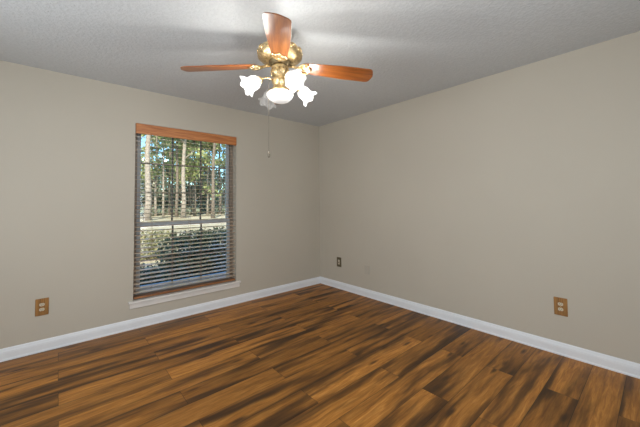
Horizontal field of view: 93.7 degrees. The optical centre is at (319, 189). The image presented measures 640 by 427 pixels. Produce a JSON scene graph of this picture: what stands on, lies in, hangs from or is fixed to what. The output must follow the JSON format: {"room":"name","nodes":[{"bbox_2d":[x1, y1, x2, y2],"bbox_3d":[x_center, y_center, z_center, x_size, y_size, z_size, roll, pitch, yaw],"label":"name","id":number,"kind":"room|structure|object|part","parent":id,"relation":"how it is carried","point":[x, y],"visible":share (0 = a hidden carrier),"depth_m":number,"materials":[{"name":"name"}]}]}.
{"room":"empty bedroom","nodes":[
{"label":"empty bedroom","id":0,"kind":"room"},
{"bbox_2d":[0,60,319,348],"bbox_3d":[-1.714,0.229,3.304,4.720,2.540,0.160,1,-3,-41],"label":"wall","id":1,"kind":"structure","parent":0,"point":[67,142],"depth_m":2.86,"materials":[{"name":"paint"}]},
{"bbox_2d":[35,297,48,316],"bbox_3d":[-2.381,1.001,2.570,0.086,0.143,0.011,1,-3,-41],"label":"power outlet","id":2,"kind":"object","parent":1,"relation":"attached to","point":[41,305],"visible":1,"depth_m":2.57,"materials":[{"name":"brown wood"}]},
{"bbox_2d":[0,277,319,361],"bbox_3d":[-1.644,1.346,3.192,4.400,0.098,0.019,1,-3,-41],"label":"baseboard","id":3,"kind":"structure","parent":1,"relation":"attached to","point":[9,353],"depth_m":3.01,"materials":[{"name":"white paint"}]},
{"bbox_2d":[133,133,232,295],"bbox_3d":[-1.591,0.230,3.551,1.106,1.811,0.170,1,-3,-41],"label":"window","id":4,"kind":"structure","parent":1,"relation":"in","point":[229,171],"depth_m":3.45,"materials":[{"name":"plastic"}]},
{"bbox_3d":[-1.568,-0.124,3.534,1.026,1.025,0.025,1,-3,-41],"label":"sash","id":5,"kind":"part","parent":4,"relation":"part of","materials":[{"name":"plastic"}]},
{"bbox_3d":[-1.540,0.726,3.479,1.026,0.743,0.027,1,-3,-41],"label":"sash","id":6,"kind":"part","parent":4,"relation":"part of","materials":[{"name":"plastic"}]},
{"bbox_2d":[133,123,235,298],"bbox_3d":[-1.487,0.220,3.432,1.098,1.795,0.077,1,-3,-41],"label":"window blind","id":7,"kind":"object","parent":4,"relation":"attached to","point":[146,129],"visible":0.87,"depth_m":3.38,"materials":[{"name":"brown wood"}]},
{"bbox_3d":[-1.784,0.225,3.187,0.002,1.740,0.053,1,-3,-41],"label":"ladder cord","id":8,"kind":"part","parent":7,"relation":"part of","materials":[{"name":"fabric"}]},
{"bbox_3d":[-1.486,1.106,3.406,1.094,0.022,0.050,1,-3,-41],"label":"rail","id":9,"kind":"part","parent":7,"relation":"part of","materials":[{"name":"brown wood"}]},
{"bbox_3d":[-1.494,0.232,3.440,0.002,1.740,0.053,1,-3,-41],"label":"ladder cord","id":10,"kind":"part","parent":7,"relation":"part of","materials":[{"name":"fabric"}]},
{"bbox_2d":[128,280,240,308],"bbox_3d":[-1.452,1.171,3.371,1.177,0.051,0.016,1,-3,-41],"label":"trim","id":11,"kind":"structure","parent":1,"relation":"attached to","point":[147,303],"depth_m":3.30,"materials":[{"name":"white paint"}]},
{"bbox_2d":[0,283,639,426],"bbox_3d":[-0.202,1.365,1.541,4.400,0.100,4.400,1,-3,-41],"label":"floor","id":12,"kind":"structure","parent":0,"point":[317,355],"depth_m":2.16,"materials":[{"name":"laminate"}]},
{"bbox_2d":[0,0,639,125],"bbox_3d":[-0.227,-1.182,1.641,4.720,0.120,4.720,1,-3,-41],"label":"ceiling","id":13,"kind":"structure","parent":0,"point":[412,49],"depth_m":2.21,"materials":[{"name":"paint"}]},
{"bbox_2d":[180,12,372,157],"bbox_3d":[-0.278,-0.664,2.092,0.997,0.880,0.997,-2,-3,39],"label":"ceiling fan","id":14,"kind":"object","parent":13,"relation":"hanging from","point":[278,52],"visible":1,"depth_m":2.04,"materials":[{"name":"brown wood"}]},
{"bbox_3d":[-0.686,-0.836,2.054,0.510,0.006,0.146,-5,10,-6],"label":"blade","id":15,"kind":"part","parent":14,"relation":"part of","materials":[{"name":"brown wood"}]},
{"bbox_3d":[-0.437,-0.715,1.996,0.087,0.058,0.058,-38,17,-27],"label":"bulb","id":16,"kind":"part","parent":14,"relation":"part of","materials":[{"name":"white glass"}]},
{"bbox_3d":[-0.235,-0.855,1.693,0.146,0.006,0.510,12,1,-7],"label":"blade","id":17,"kind":"part","parent":14,"relation":"part of","materials":[{"name":"brown wood"}]},
{"bbox_3d":[-0.278,-0.647,2.091,0.182,0.082,0.182,1,-3,-41],"label":"lamp shade","id":18,"kind":"part","parent":14,"relation":"part of","materials":[{"name":"white glass"}]},
{"bbox_3d":[-0.181,-0.720,1.935,0.058,0.058,0.087,1,31,-31],"label":"bulb","id":19,"kind":"part","parent":14,"relation":"part of","materials":[{"name":"white glass"}]},
{"bbox_3d":[-0.119,-0.710,2.191,0.087,0.058,0.058,39,-21,-24],"label":"bulb","id":20,"kind":"part","parent":14,"relation":"part of","materials":[{"name":"white glass"}]},
{"bbox_3d":[0.127,-0.841,2.143,0.510,0.006,0.146,4,-15,-6],"label":"blade","id":21,"kind":"part","parent":14,"relation":"part of","materials":[{"name":"brown wood"}]},
{"bbox_2d":[319,31,639,363],"bbox_3d":[1.556,0.185,3.028,0.160,2.540,4.560,1,-3,-41],"label":"wall","id":22,"kind":"structure","parent":0,"point":[495,198],"depth_m":2.71,"materials":[{"name":"paint"}]},
{"bbox_2d":[337,257,340,266],"bbox_3d":[0.274,1.042,4.342,0.010,0.136,0.088,1,-3,-41],"label":"wall jack","id":23,"kind":"object","parent":22,"relation":"attached to","point":[338,258],"visible":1,"depth_m":4.34,"materials":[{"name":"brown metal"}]},
{"bbox_2d":[320,276,639,378],"bbox_3d":[1.447,1.307,2.985,0.019,0.098,4.400,1,-3,-41],"label":"baseboard","id":24,"kind":"structure","parent":22,"relation":"attached to","point":[622,366],"depth_m":2.69,"materials":[{"name":"white paint"}]},
{"bbox_2d":[554,297,567,316],"bbox_3d":[1.947,0.944,2.428,0.011,0.143,0.088,1,-3,-41],"label":"power outlet","id":25,"kind":"object","parent":22,"relation":"attached to","point":[560,304],"visible":1,"depth_m":2.42,"materials":[{"name":"brown wood"}]},
{"label":"outside","id":26,"kind":"structure","parent":0,"visible":0},
{"bbox_2d":[140,212,225,280],"bbox_3d":[-27.277,4.878,73.803,130.000,0.200,139.800,1,-3,-41],"label":"ground","id":27,"kind":"structure","parent":26,"point":[223,214],"depth_m":20.56,"materials":[{"name":"beige soil"}]},
{"bbox_2d":[141,134,151,168],"bbox_3d":[-23.193,-6.097,38.762,6.223,19.008,4.362,1,-3,-41],"label":"pine","id":28,"kind":"object","parent":27,"relation":"on","point":[142,135],"visible":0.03,"depth_m":38.98,"materials":[{"name":"green plant"}]},
{"bbox_2d":[143,135,151,220],"bbox_3d":[-16.458,-5.572,28.321,8.689,17.027,4.229,1,-3,-41],"label":"pine tree","id":29,"kind":"object","parent":27,"relation":"on","point":[147,157],"visible":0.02,"depth_m":28.50,"materials":[{"name":"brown plant"}]},
{"bbox_2d":[140,263,167,285],"bbox_3d":[-3.205,1.682,5.298,0.975,0.749,0.878,1,-3,-41],"label":"shrub","id":30,"kind":"object","parent":27,"relation":"on","point":[151,270],"visible":0.09,"depth_m":5.39,"materials":[{"name":"green plant"}]},
{"bbox_2d":[141,136,171,215],"bbox_3d":[-21.633,-5.114,38.682,6.246,17.006,3.911,1,-3,-41],"label":"pine","id":31,"kind":"object","parent":27,"relation":"on","point":[155,170],"visible":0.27,"depth_m":38.49,"materials":[{"name":"green plant"}]},
{"bbox_2d":[140,230,175,259],"bbox_3d":[-4.911,1.615,8.618,1.621,0.926,1.163,1,-3,-41],"label":"shrub","id":32,"kind":"object","parent":27,"relation":"on","point":[160,231],"visible":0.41,"depth_m":8.51,"materials":[{"name":"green plant"}]},
{"bbox_2d":[141,136,175,206],"bbox_3d":[-23.780,-4.928,42.918,6.284,17.003,3.854,1,-3,-41],"label":"pine","id":33,"kind":"object","parent":27,"relation":"on","point":[152,149],"visible":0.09,"depth_m":42.88,"materials":[{"name":"green plant"}]},
{"bbox_2d":[150,136,168,207],"bbox_3d":[-24.056,-5.344,44.993,3.591,18.003,4.362,-1,-2,6],"label":"pine","id":34,"kind":"object","parent":27,"relation":"on","point":[154,147],"visible":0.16,"depth_m":44.95,"materials":[{"name":"green plant"}]},
{"bbox_2d":[141,138,189,216],"bbox_3d":[-18.474,-5.751,36.080,5.594,18.002,4.051,1,-3,-41],"label":"pine","id":35,"kind":"object","parent":27,"relation":"on","point":[151,153],"visible":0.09,"depth_m":35.42,"materials":[{"name":"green plant"}]},
{"bbox_2d":[167,150,180,206],"bbox_3d":[-22.482,-5.723,48.500,6.278,19.004,3.803,1,-3,-41],"label":"pine","id":36,"kind":"object","parent":27,"relation":"on","point":[167,150],"visible":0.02,"depth_m":47.99,"materials":[{"name":"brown plant"}]},
{"bbox_2d":[166,139,186,214],"bbox_3d":[-20.645,-6.025,41.268,5.938,19.006,3.643,1,-3,-41],"label":"pine","id":37,"kind":"object","parent":27,"relation":"on","point":[169,186],"visible":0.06,"depth_m":41.08,"materials":[{"name":"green plant"}]},
{"bbox_2d":[154,136,204,215],"bbox_3d":[-16.304,-5.321,34.824,6.380,17.007,4.144,1,-3,-28],"label":"pine tree","id":38,"kind":"object","parent":27,"relation":"on","point":[167,138],"visible":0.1,"depth_m":34.18,"materials":[{"name":"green plant"}]},
{"bbox_2d":[140,159,224,215],"bbox_3d":[-20.963,0.045,54.094,53.545,9.975,26.706,1,-3,-41],"label":"trees","id":39,"kind":"object","parent":27,"relation":"on","point":[142,199],"visible":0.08,"depth_m":46.65,"materials":[{"name":"green plant"}]},
{"bbox_2d":[174,144,192,214],"bbox_3d":[-17.643,-5.045,41.526,6.595,17.002,4.295,1,-3,-41],"label":"pine","id":40,"kind":"object","parent":27,"relation":"on","point":[174,144],"visible":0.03,"depth_m":41.32,"materials":[{"name":"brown plant"}]},
{"bbox_2d":[161,136,209,217],"bbox_3d":[-14.781,-5.901,33.146,8.604,18.011,4.992,1,-3,-41],"label":"pine tree","id":41,"kind":"object","parent":27,"relation":"on","point":[183,187],"visible":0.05,"depth_m":32.80,"materials":[{"name":"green plant"}]},
{"bbox_2d":[180,140,196,206],"bbox_3d":[-20.578,-4.851,45.710,4.884,17.008,3.726,0,-2,-14],"label":"pine","id":42,"kind":"object","parent":27,"relation":"on","point":[180,140],"visible":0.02,"depth_m":45.75,"materials":[{"name":"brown plant"}]},
{"bbox_2d":[154,226,225,280],"bbox_3d":[-2.437,1.436,6.924,2.584,1.200,1.301,1,-3,-41],"label":"shrub","id":43,"kind":"object","parent":27,"relation":"on","point":[214,228],"visible":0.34,"depth_m":6.43,"materials":[{"name":"green plant"}]},
{"bbox_2d":[155,136,224,215],"bbox_3d":[-15.726,-3.702,37.979,9.573,14.010,5.415,1,-3,-41],"label":"leafy tree","id":44,"kind":"object","parent":27,"relation":"on","point":[191,171],"visible":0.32,"depth_m":37.56,"materials":[{"name":"green plant"}]},
{"bbox_2d":[189,141,210,213],"bbox_3d":[-17.362,-5.395,45.378,5.738,18.009,3.681,1,-3,-41],"label":"pine","id":45,"kind":"object","parent":27,"relation":"on","point":[199,141],"visible":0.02,"depth_m":44.58,"materials":[{"name":"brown plant"}]},
{"bbox_2d":[195,141,211,212],"bbox_3d":[-18.890,-5.750,48.711,4.776,19.002,4.031,1,-3,-31],"label":"pine","id":46,"kind":"object","parent":27,"relation":"on","point":[198,141],"visible":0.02,"depth_m":48.49,"materials":[{"name":"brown plant"}]},
{"bbox_2d":[198,142,218,213],"bbox_3d":[-16.022,-4.934,44.731,5.618,17.003,4.447,1,-3,-41],"label":"pine","id":47,"kind":"object","parent":27,"relation":"on","point":[198,142],"visible":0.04,"depth_m":44.07,"materials":[{"name":"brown plant"}]},
{"bbox_2d":[196,142,224,214],"bbox_3d":[-15.024,-6.122,40.246,6.113,19.004,3.375,1,-3,-41],"label":"pine","id":48,"kind":"object","parent":27,"relation":"on","point":[218,150],"visible":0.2,"depth_m":40.28,"materials":[{"name":"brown plant"}]},
{"bbox_2d":[211,143,215,217],"bbox_3d":[-11.749,-5.473,32.086,6.569,17.007,4.233,1,-3,-41],"label":"pine tree","id":49,"kind":"object","parent":27,"relation":"on","point":[214,144],"visible":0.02,"depth_m":31.97,"materials":[{"name":"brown plant"}]},
{"bbox_2d":[207,144,224,213],"bbox_3d":[-14.437,-4.983,43.839,3.356,17.014,5.846,-3,-3,42],"label":"pine","id":50,"kind":"object","parent":27,"relation":"on","point":[219,173],"visible":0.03,"depth_m":43.60,"materials":[{"name":"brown plant"}]},
{"bbox_2d":[216,144,224,205],"bbox_3d":[-15.362,-5.325,47.687,5.933,18.002,3.922,1,-3,-41],"label":"pine","id":51,"kind":"object","parent":27,"relation":"on","point":[216,144],"visible":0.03,"depth_m":47.64,"materials":[{"name":"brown plant"}]}
]}

